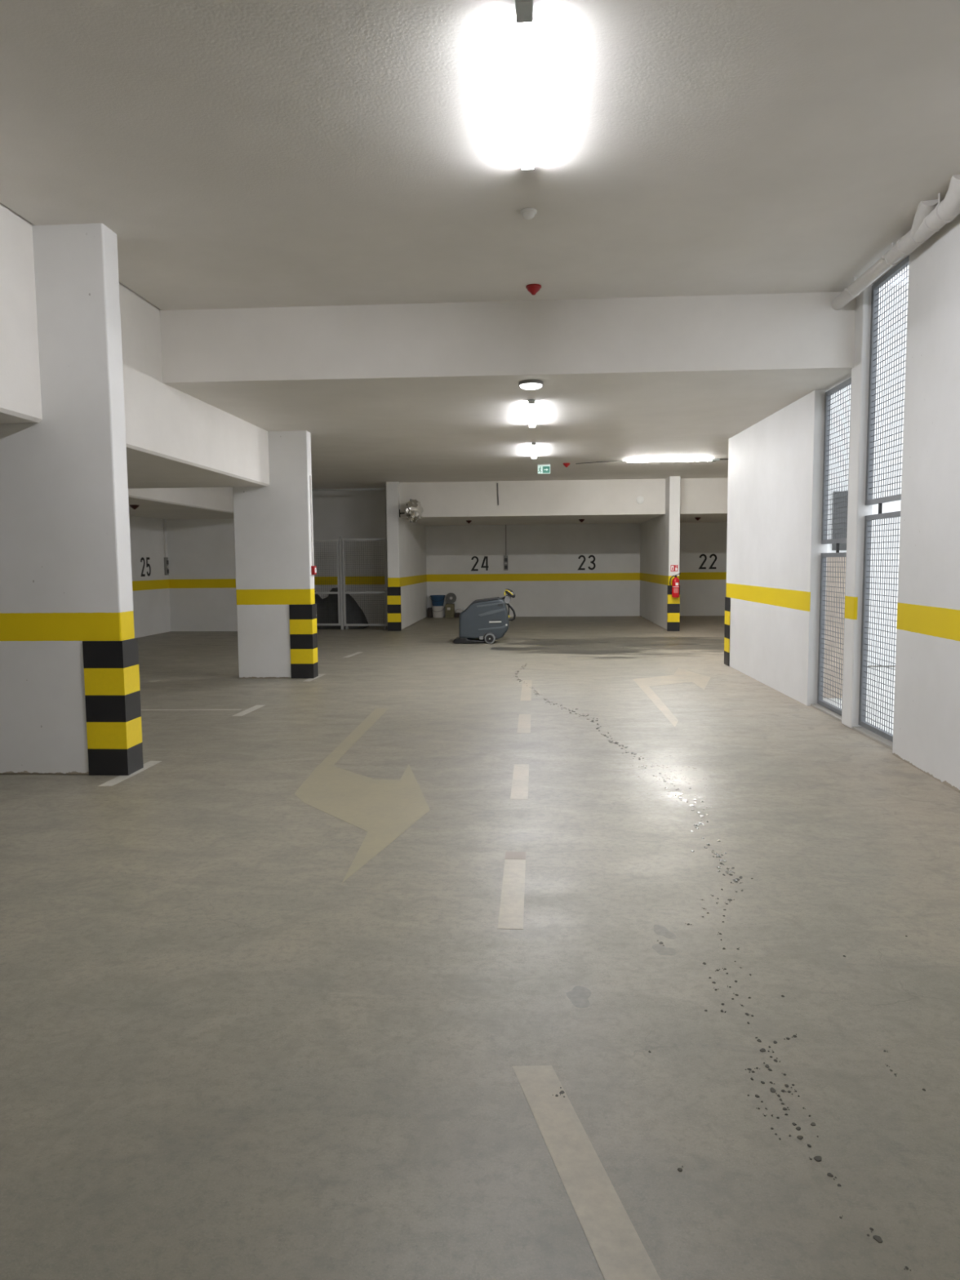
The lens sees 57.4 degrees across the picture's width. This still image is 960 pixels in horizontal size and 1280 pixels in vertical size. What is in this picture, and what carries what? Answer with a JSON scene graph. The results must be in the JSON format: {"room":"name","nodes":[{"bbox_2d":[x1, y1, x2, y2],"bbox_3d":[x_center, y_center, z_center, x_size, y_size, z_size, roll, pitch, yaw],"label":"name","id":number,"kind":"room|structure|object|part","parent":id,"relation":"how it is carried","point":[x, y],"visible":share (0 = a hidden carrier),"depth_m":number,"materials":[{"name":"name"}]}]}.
{"room":"parking garage","nodes":[
{"label":"parking garage","id":0,"kind":"room"},
{"bbox_2d":[0,222,134,774],"bbox_3d":[-3.221,-1.006,6.650,1.045,4.075,0.230,0,5,4],"label":"pillar","id":1,"kind":"structure","parent":0,"point":[66,577],"depth_m":6.55,"materials":[{"name":"white paint"}]},
{"bbox_2d":[82,637,143,775],"bbox_3d":[-2.826,0.508,6.761,0.309,1.028,0.258,0,5,4],"label":"guard","id":2,"kind":"object","parent":1,"relation":"attached to","point":[111,668],"visible":0.98,"depth_m":6.65,"materials":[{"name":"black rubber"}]},
{"bbox_2d":[0,202,269,519],"bbox_3d":[-5.763,-2.599,6.876,5.090,1.950,27.400,0,5,4],"label":"beam","id":3,"kind":"structure","parent":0,"point":[186,455],"depth_m":8.45,"materials":[{"name":"white paint"}]},
{"bbox_2d":[129,504,139,509],"bbox_3d":[-6.123,-2.351,15.533,0.166,0.077,0.166,0,5,4],"label":"detector","id":4,"kind":"object","parent":3,"relation":"attached to","point":[133,506],"visible":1,"depth_m":15.48,"materials":[{"name":"red plastic"}]},
{"bbox_2d":[128,515,170,637],"bbox_3d":[-8.377,-0.334,7.347,0.200,2.700,27.600,0,5,4],"label":"wall","id":5,"kind":"structure","parent":0,"point":[151,597],"depth_m":19.81,"materials":[{"name":"white paint"}]},
{"bbox_2d":[140,557,151,576],"bbox_3d":[-7.489,-1.638,19.626,0.004,0.428,0.518,0,5,4],"label":"number","id":6,"kind":"object","parent":5,"relation":"attached to","point":[142,558],"visible":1,"depth_m":19.67,"materials":[{"name":"black paint"}]},
{"bbox_2d":[163,519,165,557],"bbox_3d":[-7.420,-2.389,20.603,0.022,0.885,0.030,0,5,4],"label":"conduit","id":7,"kind":"object","parent":5,"relation":"attached to","point":[163,519],"visible":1,"depth_m":20.59,"materials":[{"name":"white plastic"}]},
{"bbox_2d":[164,557,168,575],"bbox_3d":[-7.394,-1.723,20.567,0.075,0.402,0.258,0,5,4],"label":"wall socket","id":8,"kind":"object","parent":5,"relation":"attached to","point":[166,559],"visible":1,"depth_m":20.55,"materials":[{"name":"grey plastic"}]},
{"bbox_2d":[232,431,315,678],"bbox_3d":[-2.860,-1.177,12.198,1.055,3.420,0.225,0,5,4],"label":"pillar","id":9,"kind":"structure","parent":0,"point":[273,540],"depth_m":12.09,"materials":[{"name":"white paint"}]},
{"bbox_2d":[288,603,318,678],"bbox_3d":[-2.468,0.011,12.280,0.319,1.028,0.253,0,5,4],"label":"guard","id":10,"kind":"object","parent":9,"relation":"attached to","point":[303,618],"visible":0.99,"depth_m":12.16,"materials":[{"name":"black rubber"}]},
{"bbox_2d":[310,475,313,565],"bbox_3d":[-2.329,-1.649,12.124,0.018,1.235,0.018,2,6,26],"label":"conduit","id":11,"kind":"object","parent":9,"relation":"attached to","point":[310,475],"visible":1,"depth_m":12.12,"materials":[{"name":"white plastic"}]},
{"bbox_2d":[311,565,316,574],"bbox_3d":[-2.307,-0.970,12.184,0.049,0.124,0.120,0,5,4],"label":"button","id":12,"kind":"object","parent":9,"relation":"attached to","point":[313,568],"visible":1,"depth_m":12.13,"materials":[{"name":"red plastic"}]},
{"bbox_2d":[166,489,386,631],"bbox_3d":[-4.701,-2.164,21.837,5.290,3.700,2.400,0,5,4],"label":"wall","id":13,"kind":"structure","parent":0,"point":[201,553],"depth_m":20.94,"materials":[{"name":"white paint"}]},
{"bbox_2d":[386,481,426,630],"bbox_3d":[-1.856,-2.174,22.912,0.280,3.480,5.100,0,5,4],"label":"pillar","id":14,"kind":"structure","parent":0,"point":[406,540],"depth_m":21.45,"materials":[{"name":"white paint"}]},
{"bbox_2d":[386,586,401,631],"bbox_3d":[-2.005,-0.730,20.519,0.309,1.028,0.094,0,5,4],"label":"guard","id":15,"kind":"object","parent":14,"relation":"attached to","point":[393,593],"visible":1,"depth_m":20.47,"materials":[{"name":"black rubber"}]},
{"bbox_2d":[399,498,423,522],"bbox_3d":[-1.606,-2.971,20.179,0.588,0.543,0.539,0,5,4],"label":"mirror","id":16,"kind":"object","parent":14,"relation":"attached to","point":[413,510],"visible":1,"depth_m":20.03,"materials":[{"name":"metal"}]},
{"bbox_2d":[0,615,959,1279],"bbox_3d":[-0.457,0.864,9.464,15.730,0.200,32.600,0,5,4],"label":"floor","id":17,"kind":"structure","parent":0,"point":[224,1055],"depth_m":3.35,"materials":[{"name":"concrete"}]},
{"bbox_2d":[98,760,161,786],"bbox_3d":[-2.683,1.024,6.756,0.106,0.001,0.817,0,5,5],"label":"line marking","id":18,"kind":"object","parent":17,"relation":"on","point":[119,779],"visible":0.93,"depth_m":6.63,"materials":[{"name":"paint"}]},
{"bbox_2d":[141,709,240,710],"bbox_3d":[-5.305,0.781,9.731,5.364,0.001,0.060,0,5,2],"label":"bay line","id":19,"kind":"object","parent":17,"relation":"on","point":[141,709],"visible":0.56,"depth_m":9.65,"materials":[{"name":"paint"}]},
{"bbox_2d":[232,705,264,715],"bbox_3d":[-2.521,0.769,9.588,0.106,0.001,0.705,0,5,7],"label":"line marking","id":20,"kind":"object","parent":17,"relation":"on","point":[254,708],"visible":1,"depth_m":9.57,"materials":[{"name":"paint"}]},
{"bbox_2d":[302,674,324,681],"bbox_3d":[-2.316,0.527,12.279,0.100,0.001,0.786,0,5,7],"label":"line marking","id":21,"kind":"object","parent":17,"relation":"on","point":[319,675],"visible":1,"depth_m":12.15,"materials":[{"name":"paint"}]},
{"bbox_2d":[338,536,343,630],"bbox_3d":[-3.309,-1.353,20.936,0.058,2.220,0.070,0,5,4],"label":"fence post","id":22,"kind":"object","parent":17,"relation":"on","point":[340,537],"visible":1,"depth_m":20.91,"materials":[{"name":"grey metal"}]},
{"bbox_2d":[313,539,341,626],"bbox_3d":[-4.431,-1.364,21.007,2.170,2.050,0.050,0,5,4],"label":"mesh fence","id":23,"kind":"object","parent":22,"relation":"attached to","point":[335,593],"visible":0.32,"depth_m":20.94,"materials":[{"name":"grey metal"}]},
{"bbox_2d":[314,587,368,629],"bbox_3d":[-3.572,-0.804,21.636,1.540,1.005,0.800,0,5,4],"label":"heap","id":24,"kind":"object","parent":17,"relation":"on","point":[332,603],"visible":0.63,"depth_m":21.32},
{"bbox_2d":[344,652,361,657],"bbox_3d":[-2.212,0.255,15.306,0.100,0.001,0.912,0,5,9],"label":"line marking","id":25,"kind":"object","parent":17,"relation":"on","point":[356,653],"visible":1,"depth_m":15.29,"materials":[{"name":"paint"}]},
{"bbox_2d":[293,708,430,882],"bbox_3d":[-1.001,0.987,7.007,0.886,0.001,5.276,-1,5,-10],"label":"floor arrow","id":26,"kind":"object","parent":17,"relation":"on","point":[384,809],"depth_m":5.95,"materials":[{"name":"paint"}]},
{"bbox_2d":[385,485,387,586],"bbox_3d":[-2.181,-1.943,20.811,0.060,3.400,0.070,0,5,4],"label":"fence post","id":27,"kind":"object","parent":17,"relation":"on","point":[385,486],"visible":0.21,"depth_m":20.73,"materials":[{"name":"grey metal"}]},
{"bbox_2d":[311,488,385,491],"bbox_3d":[-3.881,-3.554,20.774,3.310,0.045,0.040,0,5,4],"label":"fence rail","id":28,"kind":"object","parent":27,"relation":"attached to","point":[348,489],"visible":0.64,"depth_m":20.70,"materials":[{"name":"grey metal"}]},
{"bbox_2d":[342,537,387,629],"bbox_3d":[-2.739,-1.329,20.902,1.060,2.170,0.050,0,5,4],"label":"gate","id":29,"kind":"object","parent":27,"relation":"attached to","point":[344,596],"visible":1,"depth_m":20.89,"materials":[{"name":"grey metal"}]},
{"bbox_2d":[427,607,432,617],"bbox_3d":[-1.446,-0.796,25.419,0.120,0.280,0.230,0,5,4],"label":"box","id":30,"kind":"object","parent":17,"relation":"on","point":[429,610],"visible":0.89,"depth_m":25.31,"materials":[{"name":"black plastic"}]},
{"bbox_2d":[431,605,444,617],"bbox_3d":[-1.216,-0.817,25.321,0.388,0.335,0.386,0,5,4],"label":"bucket","id":31,"kind":"object","parent":17,"relation":"on","point":[437,611],"visible":0.95,"depth_m":25.19,"materials":[{"name":"white plastic"}]},
{"bbox_2d":[430,595,445,606],"bbox_3d":[-1.219,-1.137,25.292,0.448,0.305,0.446,0,5,4],"label":"bucket","id":32,"kind":"object","parent":31,"relation":"on","point":[437,600],"visible":1,"depth_m":25.15,"materials":[{"name":"blue plastic"}]},
{"bbox_2d":[444,603,454,617],"bbox_3d":[-0.867,-0.850,25.331,0.252,0.394,0.205,0,5,4],"label":"carton","id":33,"kind":"object","parent":17,"relation":"on","point":[450,607],"visible":1,"depth_m":25.23,"materials":[{"name":"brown cardboard"}]},
{"bbox_2d":[445,592,456,603],"bbox_3d":[-0.836,-1.212,25.329,0.312,0.312,0.087,0,5,4],"label":"desk fan","id":34,"kind":"object","parent":33,"relation":"on","point":[451,597],"visible":1,"depth_m":25.33,"materials":[{"name":"grey plastic"}]},
{"bbox_2d":[454,613,460,617],"bbox_3d":[-0.581,-0.717,25.296,0.260,0.130,0.220,0,5,4],"label":"crate","id":35,"kind":"object","parent":17,"relation":"on","point":[456,615],"visible":0.52,"depth_m":25.19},
{"bbox_2d":[454,608,463,613],"bbox_3d":[-0.601,-0.843,25.267,0.263,0.127,0.215,0,5,4],"label":"folded cloth","id":36,"kind":"object","parent":35,"relation":"on","point":[457,611],"visible":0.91,"depth_m":25.19,"materials":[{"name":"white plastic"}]},
{"bbox_2d":[453,588,515,644],"bbox_3d":[0.101,-0.477,17.336,1.226,1.060,0.650,0,5,4],"label":"floor scrubber","id":37,"kind":"object","parent":17,"relation":"on","point":[485,620],"depth_m":17.09,"materials":[{"name":"grey plastic"}]},
{"bbox_3d":[0.039,-0.707,17.319,0.689,0.272,0.524,0,5,4],"label":"tank lid","id":38,"kind":"part","parent":37,"relation":"part of","materials":[{"name":"grey plastic"}]},
{"bbox_3d":[0.084,-0.424,17.341,0.976,0.811,0.510,0,5,4],"label":"tank","id":39,"kind":"part","parent":37,"relation":"part of","materials":[{"name":"grey plastic"}]},
{"bbox_2d":[497,858,525,928],"bbox_3d":[0.165,1.217,4.325,0.111,0.001,1.000,0,5,4],"label":"lane marking","id":40,"kind":"object","parent":17,"relation":"on","point":[512,900],"visible":1,"depth_m":4.20,"materials":[{"name":"beige paint"}]},
{"bbox_2d":[505,851,525,859],"bbox_3d":[0.194,1.176,4.782,0.111,0.002,0.120,0,5,4],"label":"scuff mark","id":41,"kind":"object","parent":40,"relation":"on","point":[508,855],"visible":1,"depth_m":4.79,"materials":[{"name":"white paint"}]},
{"bbox_2d":[510,764,528,799],"bbox_3d":[0.296,1.028,6.422,0.118,0.001,1.020,0,5,4],"label":"lane marking","id":42,"kind":"object","parent":17,"relation":"on","point":[519,790],"visible":1,"depth_m":6.36,"materials":[{"name":"beige paint"}]},
{"bbox_2d":[516,714,531,733],"bbox_3d":[0.441,0.824,8.693,0.125,0.001,0.990,0,5,4],"label":"lane marking","id":43,"kind":"object","parent":17,"relation":"on","point":[524,720],"visible":1,"depth_m":8.66,"materials":[{"name":"beige paint"}]},
{"bbox_2d":[520,680,531,700],"bbox_3d":[0.582,0.620,10.960,0.124,0.001,1.750,0,5,4],"label":"lane marking","id":44,"kind":"object","parent":17,"relation":"on","point":[526,694],"visible":1,"depth_m":10.84,"materials":[{"name":"beige paint"}]},
{"bbox_2d":[566,986,591,1008],"bbox_3d":[0.365,1.314,3.228,0.094,0.001,0.166,0,5,4],"label":"stain","id":45,"kind":"object","parent":17,"relation":"on","point":[579,996],"depth_m":3.23,"materials":[{"name":"grey concrete"}]},
{"bbox_2d":[512,1065,660,1279],"bbox_3d":[0.322,1.420,2.047,0.123,0.001,1.544,-2,5,-12],"label":"lane dash","id":46,"kind":"object","parent":17,"relation":"on","point":[619,1252],"visible":1,"depth_m":2.26,"materials":[{"name":"beige paint"}]},
{"bbox_2d":[490,641,703,658],"bbox_3d":[1.952,0.128,16.327,3.353,0.001,3.200,3,6,36],"label":"puddle","id":47,"kind":"object","parent":17,"relation":"on","point":[569,651],"visible":1,"depth_m":16.09,"materials":[{"name":"grey liquid"}]},
{"bbox_2d":[652,943,675,955],"bbox_3d":[0.759,1.276,3.612,0.095,0.001,0.108,0,5,4],"label":"stain","id":48,"kind":"object","parent":17,"relation":"on","point":[660,948],"depth_m":3.61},
{"bbox_2d":[653,924,676,938],"bbox_3d":[0.789,1.260,3.784,0.072,0.001,0.158,-2,5,-19],"label":"stain","id":49,"kind":"object","parent":17,"relation":"on","point":[660,930],"depth_m":3.78,"materials":[{"name":"grey concrete"}]},
{"bbox_2d":[633,667,711,727],"bbox_3d":[2.532,0.625,10.711,1.078,0.001,4.684,0,5,4],"label":"arrow marking","id":50,"kind":"object","parent":17,"relation":"on","point":[681,676],"depth_m":11.51,"materials":[{"name":"paint"}]},
{"bbox_2d":[513,663,925,1271],"bbox_3d":[1.137,0.894,7.842,1.568,0.002,11.789,0,5,2],"label":"floor stains","id":51,"kind":"object","parent":17,"relation":"on","point":[818,1158],"visible":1,"depth_m":2.94,"materials":[{"name":"liquid"}]},
{"bbox_2d":[810,703,841,721],"bbox_3d":[3.654,0.755,9.040,0.150,0.022,1.060,0,5,4],"label":"threshold","id":52,"kind":"object","parent":17,"relation":"on","point":[819,707],"visible":0.43,"depth_m":9.09,"materials":[{"name":"concrete"}]},
{"bbox_2d":[852,726,893,749],"bbox_3d":[3.559,0.875,7.708,0.170,0.022,1.100,0,5,4],"label":"threshold","id":53,"kind":"object","parent":17,"relation":"on","point":[866,732],"visible":0.43,"depth_m":7.81,"materials":[{"name":"concrete"}]},
{"bbox_2d":[0,0,959,310],"bbox_3d":[-0.220,-2.776,0.443,6.760,0.545,15.750,0,5,4],"label":"ceiling","id":54,"kind":"structure","parent":0,"point":[236,153],"depth_m":5.13,"materials":[{"name":"white paint"}]},
{"bbox_2d":[515,0,533,170],"bbox_3d":[0.244,-2.861,4.622,0.079,0.037,1.652,0,5,4],"label":"fluorescent light","id":55,"kind":"object","parent":54,"relation":"in","point":[523,8],"visible":1,"depth_m":4.39,"materials":[{"name":"white plastic"}]},
{"bbox_2d":[520,207,537,219],"bbox_3d":[0.343,-2.991,6.168,0.115,0.055,0.115,0,5,4],"label":"sensor","id":56,"kind":"object","parent":54,"relation":"attached to","point":[528,213],"visible":1,"depth_m":6.14,"materials":[{"name":"white plastic"}]},
{"bbox_2d":[525,284,541,295],"bbox_3d":[0.481,-3.132,7.857,0.141,0.077,0.141,0,5,4],"label":"detector","id":57,"kind":"object","parent":54,"relation":"attached to","point":[533,289],"visible":1,"depth_m":7.82,"materials":[{"name":"red plastic"}]},
{"bbox_2d":[831,174,959,310],"bbox_3d":[3.200,-3.049,6.859,0.207,0.258,2.532,0,5,4],"label":"drain pipe","id":58,"kind":"object","parent":54,"relation":"hanging from","point":[931,216],"visible":0.99,"depth_m":6.29,"materials":[{"name":"grey plastic"}]},
{"bbox_3d":[3.108,-2.982,5.931,0.013,0.080,0.013,-2,5,-19],"label":"hanger rod","id":59,"kind":"part","parent":58,"relation":"part of","materials":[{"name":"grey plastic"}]},
{"bbox_2d":[160,291,855,488],"bbox_3d":[0.923,-3.772,15.321,13.700,1.232,14.150,0,5,4],"label":"ceiling","id":60,"kind":"structure","parent":0,"point":[427,392],"depth_m":8.54,"materials":[{"name":"white paint"}]},
{"bbox_2d":[518,379,543,390],"bbox_3d":[0.506,-2.523,8.695,0.243,0.071,0.243,0,5,4],"label":"light","id":61,"kind":"object","parent":60,"relation":"attached to","point":[530,384],"visible":1,"depth_m":8.62,"materials":[{"name":"grey plastic"}]},
{"bbox_2d":[520,382,542,390],"bbox_3d":[0.506,-2.507,8.696,0.223,0.038,0.223,0,5,4],"label":"diffuser","id":62,"kind":"object","parent":61,"relation":"attached to","point":[530,386],"depth_m":8.63,"materials":[{"name":"white plastic"}]},
{"bbox_2d":[528,399,535,427],"bbox_3d":[0.626,-2.722,10.566,0.079,0.037,1.852,0,5,4],"label":"fluorescent light","id":63,"kind":"object","parent":60,"relation":"in","point":[531,402],"visible":1,"depth_m":10.35,"materials":[{"name":"white plastic"}]},
{"bbox_2d":[531,442,536,458],"bbox_3d":[0.878,-3.082,14.271,0.079,0.037,1.852,0,5,4],"label":"recessed light","id":64,"kind":"object","parent":60,"relation":"in","point":[533,444],"visible":1,"depth_m":14.06,"materials":[{"name":"white plastic"}]},
{"bbox_2d":[537,462,550,473],"bbox_3d":[1.189,-3.196,16.286,0.236,0.205,0.046,0,5,4],"label":"exit sign","id":65,"kind":"object","parent":60,"relation":"hanging from","point":[542,468],"visible":1,"depth_m":16.27,"materials":[{"name":"green plastic"}]},
{"bbox_2d":[562,462,569,467],"bbox_3d":[1.624,-3.279,16.453,0.141,0.077,0.141,0,5,4],"label":"detector","id":66,"kind":"object","parent":60,"relation":"attached to","point":[566,464],"visible":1,"depth_m":16.41,"materials":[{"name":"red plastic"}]},
{"bbox_2d":[575,461,626,464],"bbox_3d":[2.220,-3.278,16.194,0.978,0.034,0.061,2,6,28],"label":"power cable","id":67,"kind":"object","parent":60,"relation":"attached to","point":[599,461],"visible":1,"depth_m":16.16,"materials":[{"name":"plastic"}]},
{"bbox_2d":[626,458,719,462],"bbox_3d":[3.503,-3.266,15.931,1.672,0.037,0.079,0,5,4],"label":"recessed light","id":68,"kind":"object","parent":60,"relation":"in","point":[670,460],"visible":1,"depth_m":15.90,"materials":[{"name":"white plastic"}]},
{"bbox_2d":[627,459,711,462],"bbox_3d":[3.439,-3.260,15.936,1.500,0.023,0.072,0,5,4],"label":"diffuser","id":69,"kind":"object","parent":68,"relation":"attached to","point":[628,460],"depth_m":15.91,"materials":[{"name":"white plastic"}]},
{"bbox_2d":[400,477,728,525],"bbox_3d":[3.245,-4.078,22.540,9.990,1.950,4.850,0,5,4],"label":"beam","id":70,"kind":"structure","parent":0,"point":[612,500],"depth_m":20.31,"materials":[{"name":"white paint"}]},
{"bbox_2d":[497,483,498,505],"bbox_3d":[0.413,-3.383,20.326,0.043,0.511,0.026,2,6,25],"label":"hanging cable","id":71,"kind":"object","parent":70,"relation":"hanging from","point":[497,483],"visible":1,"depth_m":20.32,"materials":[{"name":"grey plastic"}]},
{"bbox_2d":[636,496,644,503],"bbox_3d":[3.679,-3.219,20.136,0.170,0.170,0.028,0,5,4],"label":"junction box","id":72,"kind":"object","parent":70,"relation":"attached to","point":[640,500],"visible":1,"depth_m":20.12,"materials":[{"name":"white plastic"}]},
{"bbox_2d":[426,522,727,617],"bbox_3d":[3.321,-2.038,25.259,10.200,2.700,0.200,0,5,4],"label":"wall","id":73,"kind":"structure","parent":0,"point":[545,579],"depth_m":25.22,"materials":[{"name":"white paint"}]},
{"bbox_2d":[471,555,488,570],"bbox_3d":[-0.014,-2.215,25.353,0.516,0.428,0.004,0,5,4],"label":"number","id":74,"kind":"object","parent":73,"relation":"attached to","point":[486,566],"visible":1,"depth_m":25.35,"materials":[{"name":"black paint"}]},
{"bbox_2d":[503,555,507,570],"bbox_3d":[0.743,-2.212,25.270,0.095,0.399,0.075,0,5,4],"label":"wall socket","id":75,"kind":"object","parent":73,"relation":"attached to","point":[505,557],"visible":1,"depth_m":25.23,"materials":[{"name":"grey plastic"}]},
{"bbox_2d":[505,524,506,555],"bbox_3d":[0.746,-2.874,25.237,0.026,0.885,0.022,0,5,4],"label":"conduit","id":76,"kind":"object","parent":73,"relation":"attached to","point":[505,525],"visible":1,"depth_m":25.23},
{"bbox_2d":[577,555,595,569],"bbox_3d":[3.057,-2.224,25.156,0.518,0.428,0.004,0,5,4],"label":"number","id":77,"kind":"object","parent":73,"relation":"attached to","point":[580,556],"visible":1,"depth_m":25.15,"materials":[{"name":"black paint"}]},
{"bbox_2d":[698,554,716,568],"bbox_3d":[6.479,-2.234,24.936,0.518,0.428,0.004,0,5,4],"label":"number","id":78,"kind":"object","parent":73,"relation":"attached to","point":[701,555],"visible":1,"depth_m":24.93,"materials":[{"name":"black paint"}]},
{"bbox_2d":[640,475,680,630],"bbox_3d":[4.519,-2.176,22.318,0.240,3.480,5.470,0,5,4],"label":"pillar","id":79,"kind":"structure","parent":0,"point":[660,536],"depth_m":21.00,"materials":[{"name":"white paint"}]},
{"bbox_2d":[666,585,679,631],"bbox_3d":[4.357,-0.715,19.736,0.268,1.028,0.084,0,5,4],"label":"guard","id":80,"kind":"object","parent":79,"relation":"attached to","point":[673,603],"visible":0.98,"depth_m":19.71,"materials":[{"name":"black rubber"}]},
{"bbox_2d":[671,564,677,571],"bbox_3d":[4.351,-1.607,19.625,0.156,0.144,0.007,0,5,4],"label":"fire sign","id":81,"kind":"object","parent":79,"relation":"attached to","point":[673,567],"visible":1,"depth_m":19.62,"materials":[{"name":"red plastic"}]},
{"bbox_2d":[669,573,680,597],"bbox_3d":[4.356,-1.218,19.535,0.183,0.550,0.221,4,7,44],"label":"fire extinguisher","id":82,"kind":"object","parent":79,"relation":"attached to","point":[675,582],"visible":1,"depth_m":19.48,"materials":[{"name":"red metal"}]},
{"bbox_3d":[4.356,-1.099,19.468,0.102,0.105,0.019,0,5,6],"label":"label panel","id":83,"kind":"part","parent":82,"relation":"part of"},
{"bbox_2d":[725,390,831,706],"bbox_3d":[3.740,-1.175,11.366,0.227,3.450,3.920,0,5,4],"label":"wall","id":84,"kind":"structure","parent":0,"point":[775,548],"depth_m":10.62,"materials":[{"name":"white paint"}]},
{"bbox_2d":[724,596,730,666],"bbox_3d":[3.866,-0.133,13.279,0.255,1.028,0.314,0,5,4],"label":"guard","id":85,"kind":"object","parent":84,"relation":"attached to","point":[727,600],"visible":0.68,"depth_m":13.26,"materials":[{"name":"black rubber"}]},
{"bbox_2d":[817,552,846,715],"bbox_3d":[3.656,-0.076,8.972,0.043,1.630,1.054,0,5,4],"label":"gate","id":86,"kind":"object","parent":84,"relation":"attached to","point":[837,709],"visible":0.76,"depth_m":9.22,"materials":[{"name":"metal"}]},
{"bbox_2d":[835,542,839,552],"bbox_3d":[3.654,-0.940,8.950,0.024,0.095,0.024,0,5,4],"label":"block","id":87,"kind":"object","parent":86,"relation":"on","point":[837,544],"visible":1,"depth_m":8.94,"materials":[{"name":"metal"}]},
{"bbox_2d":[821,377,851,544],"bbox_3d":[3.641,-1.777,8.820,0.043,1.595,1.054,0,5,4],"label":"gate","id":88,"kind":"object","parent":84,"relation":"attached to","point":[845,384],"visible":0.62,"depth_m":9.06,"materials":[{"name":"metal"}]},
{"bbox_2d":[841,284,879,728],"bbox_3d":[3.558,-1.204,8.206,0.145,4.075,0.260,0,5,4],"label":"pillar","id":89,"kind":"structure","parent":0,"point":[857,509],"depth_m":8.13,"materials":[{"name":"white paint"}]},
{"bbox_2d":[858,511,900,742],"bbox_3d":[3.539,-0.126,7.628,0.043,1.950,1.097,0,5,4],"label":"gate","id":90,"kind":"object","parent":89,"relation":"attached to","point":[868,519],"visible":0.68,"depth_m":7.88,"materials":[{"name":"metal"}]},
{"bbox_2d":[878,502,882,513],"bbox_3d":[3.547,-1.164,7.767,0.024,0.094,0.024,0,5,4],"label":"block","id":91,"kind":"object","parent":90,"relation":"on","point":[880,504],"visible":0.86,"depth_m":7.75,"materials":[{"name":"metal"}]},
{"bbox_2d":[865,255,909,505],"bbox_3d":[3.522,-2.167,7.446,0.043,1.960,1.097,0,5,4],"label":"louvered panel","id":92,"kind":"object","parent":89,"relation":"attached to","point":[900,266],"visible":0.65,"depth_m":7.69,"materials":[{"name":"metal"}]},
{"bbox_2d":[892,213,959,792],"bbox_3d":[2.869,-0.468,-0.095,0.500,4.100,14.260,0,5,4],"label":"wall","id":93,"kind":"structure","parent":0,"point":[926,721],"depth_m":6.42,"materials":[{"name":"white paint"}]},
{"label":"outside","id":94,"kind":"structure","parent":0,"visible":0},
{"bbox_2d":[822,666,895,734],"bbox_3d":[8.800,1.392,2.782,10.800,0.180,20.400,0,5,4],"label":"ground","id":95,"kind":"structure","parent":94,"point":[868,682],"depth_m":10.14,"materials":[{"name":"grey concrete"}]},
{"bbox_2d":[822,556,845,697],"bbox_3d":[4.101,-0.155,10.262,0.610,1.650,0.250,0,5,4],"label":"wall","id":96,"kind":"structure","parent":95,"relation":"on","point":[833,588],"depth_m":10.14,"materials":[{"name":"beige stone"}]},
{"bbox_2d":[826,284,908,666],"bbox_3d":[8.392,-2.373,12.806,8.880,5.500,0.250,0,5,4],"label":"wall","id":97,"kind":"structure","parent":95,"relation":"on","point":[893,506],"depth_m":12.83,"materials":[{"name":"white paint"}]},
{"bbox_2d":[831,491,848,550],"bbox_3d":[5.378,-1.752,12.897,0.350,0.860,0.045,0,5,4],"label":"window","id":98,"kind":"structure","parent":97,"relation":"in","point":[842,546],"depth_m":12.89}
]}

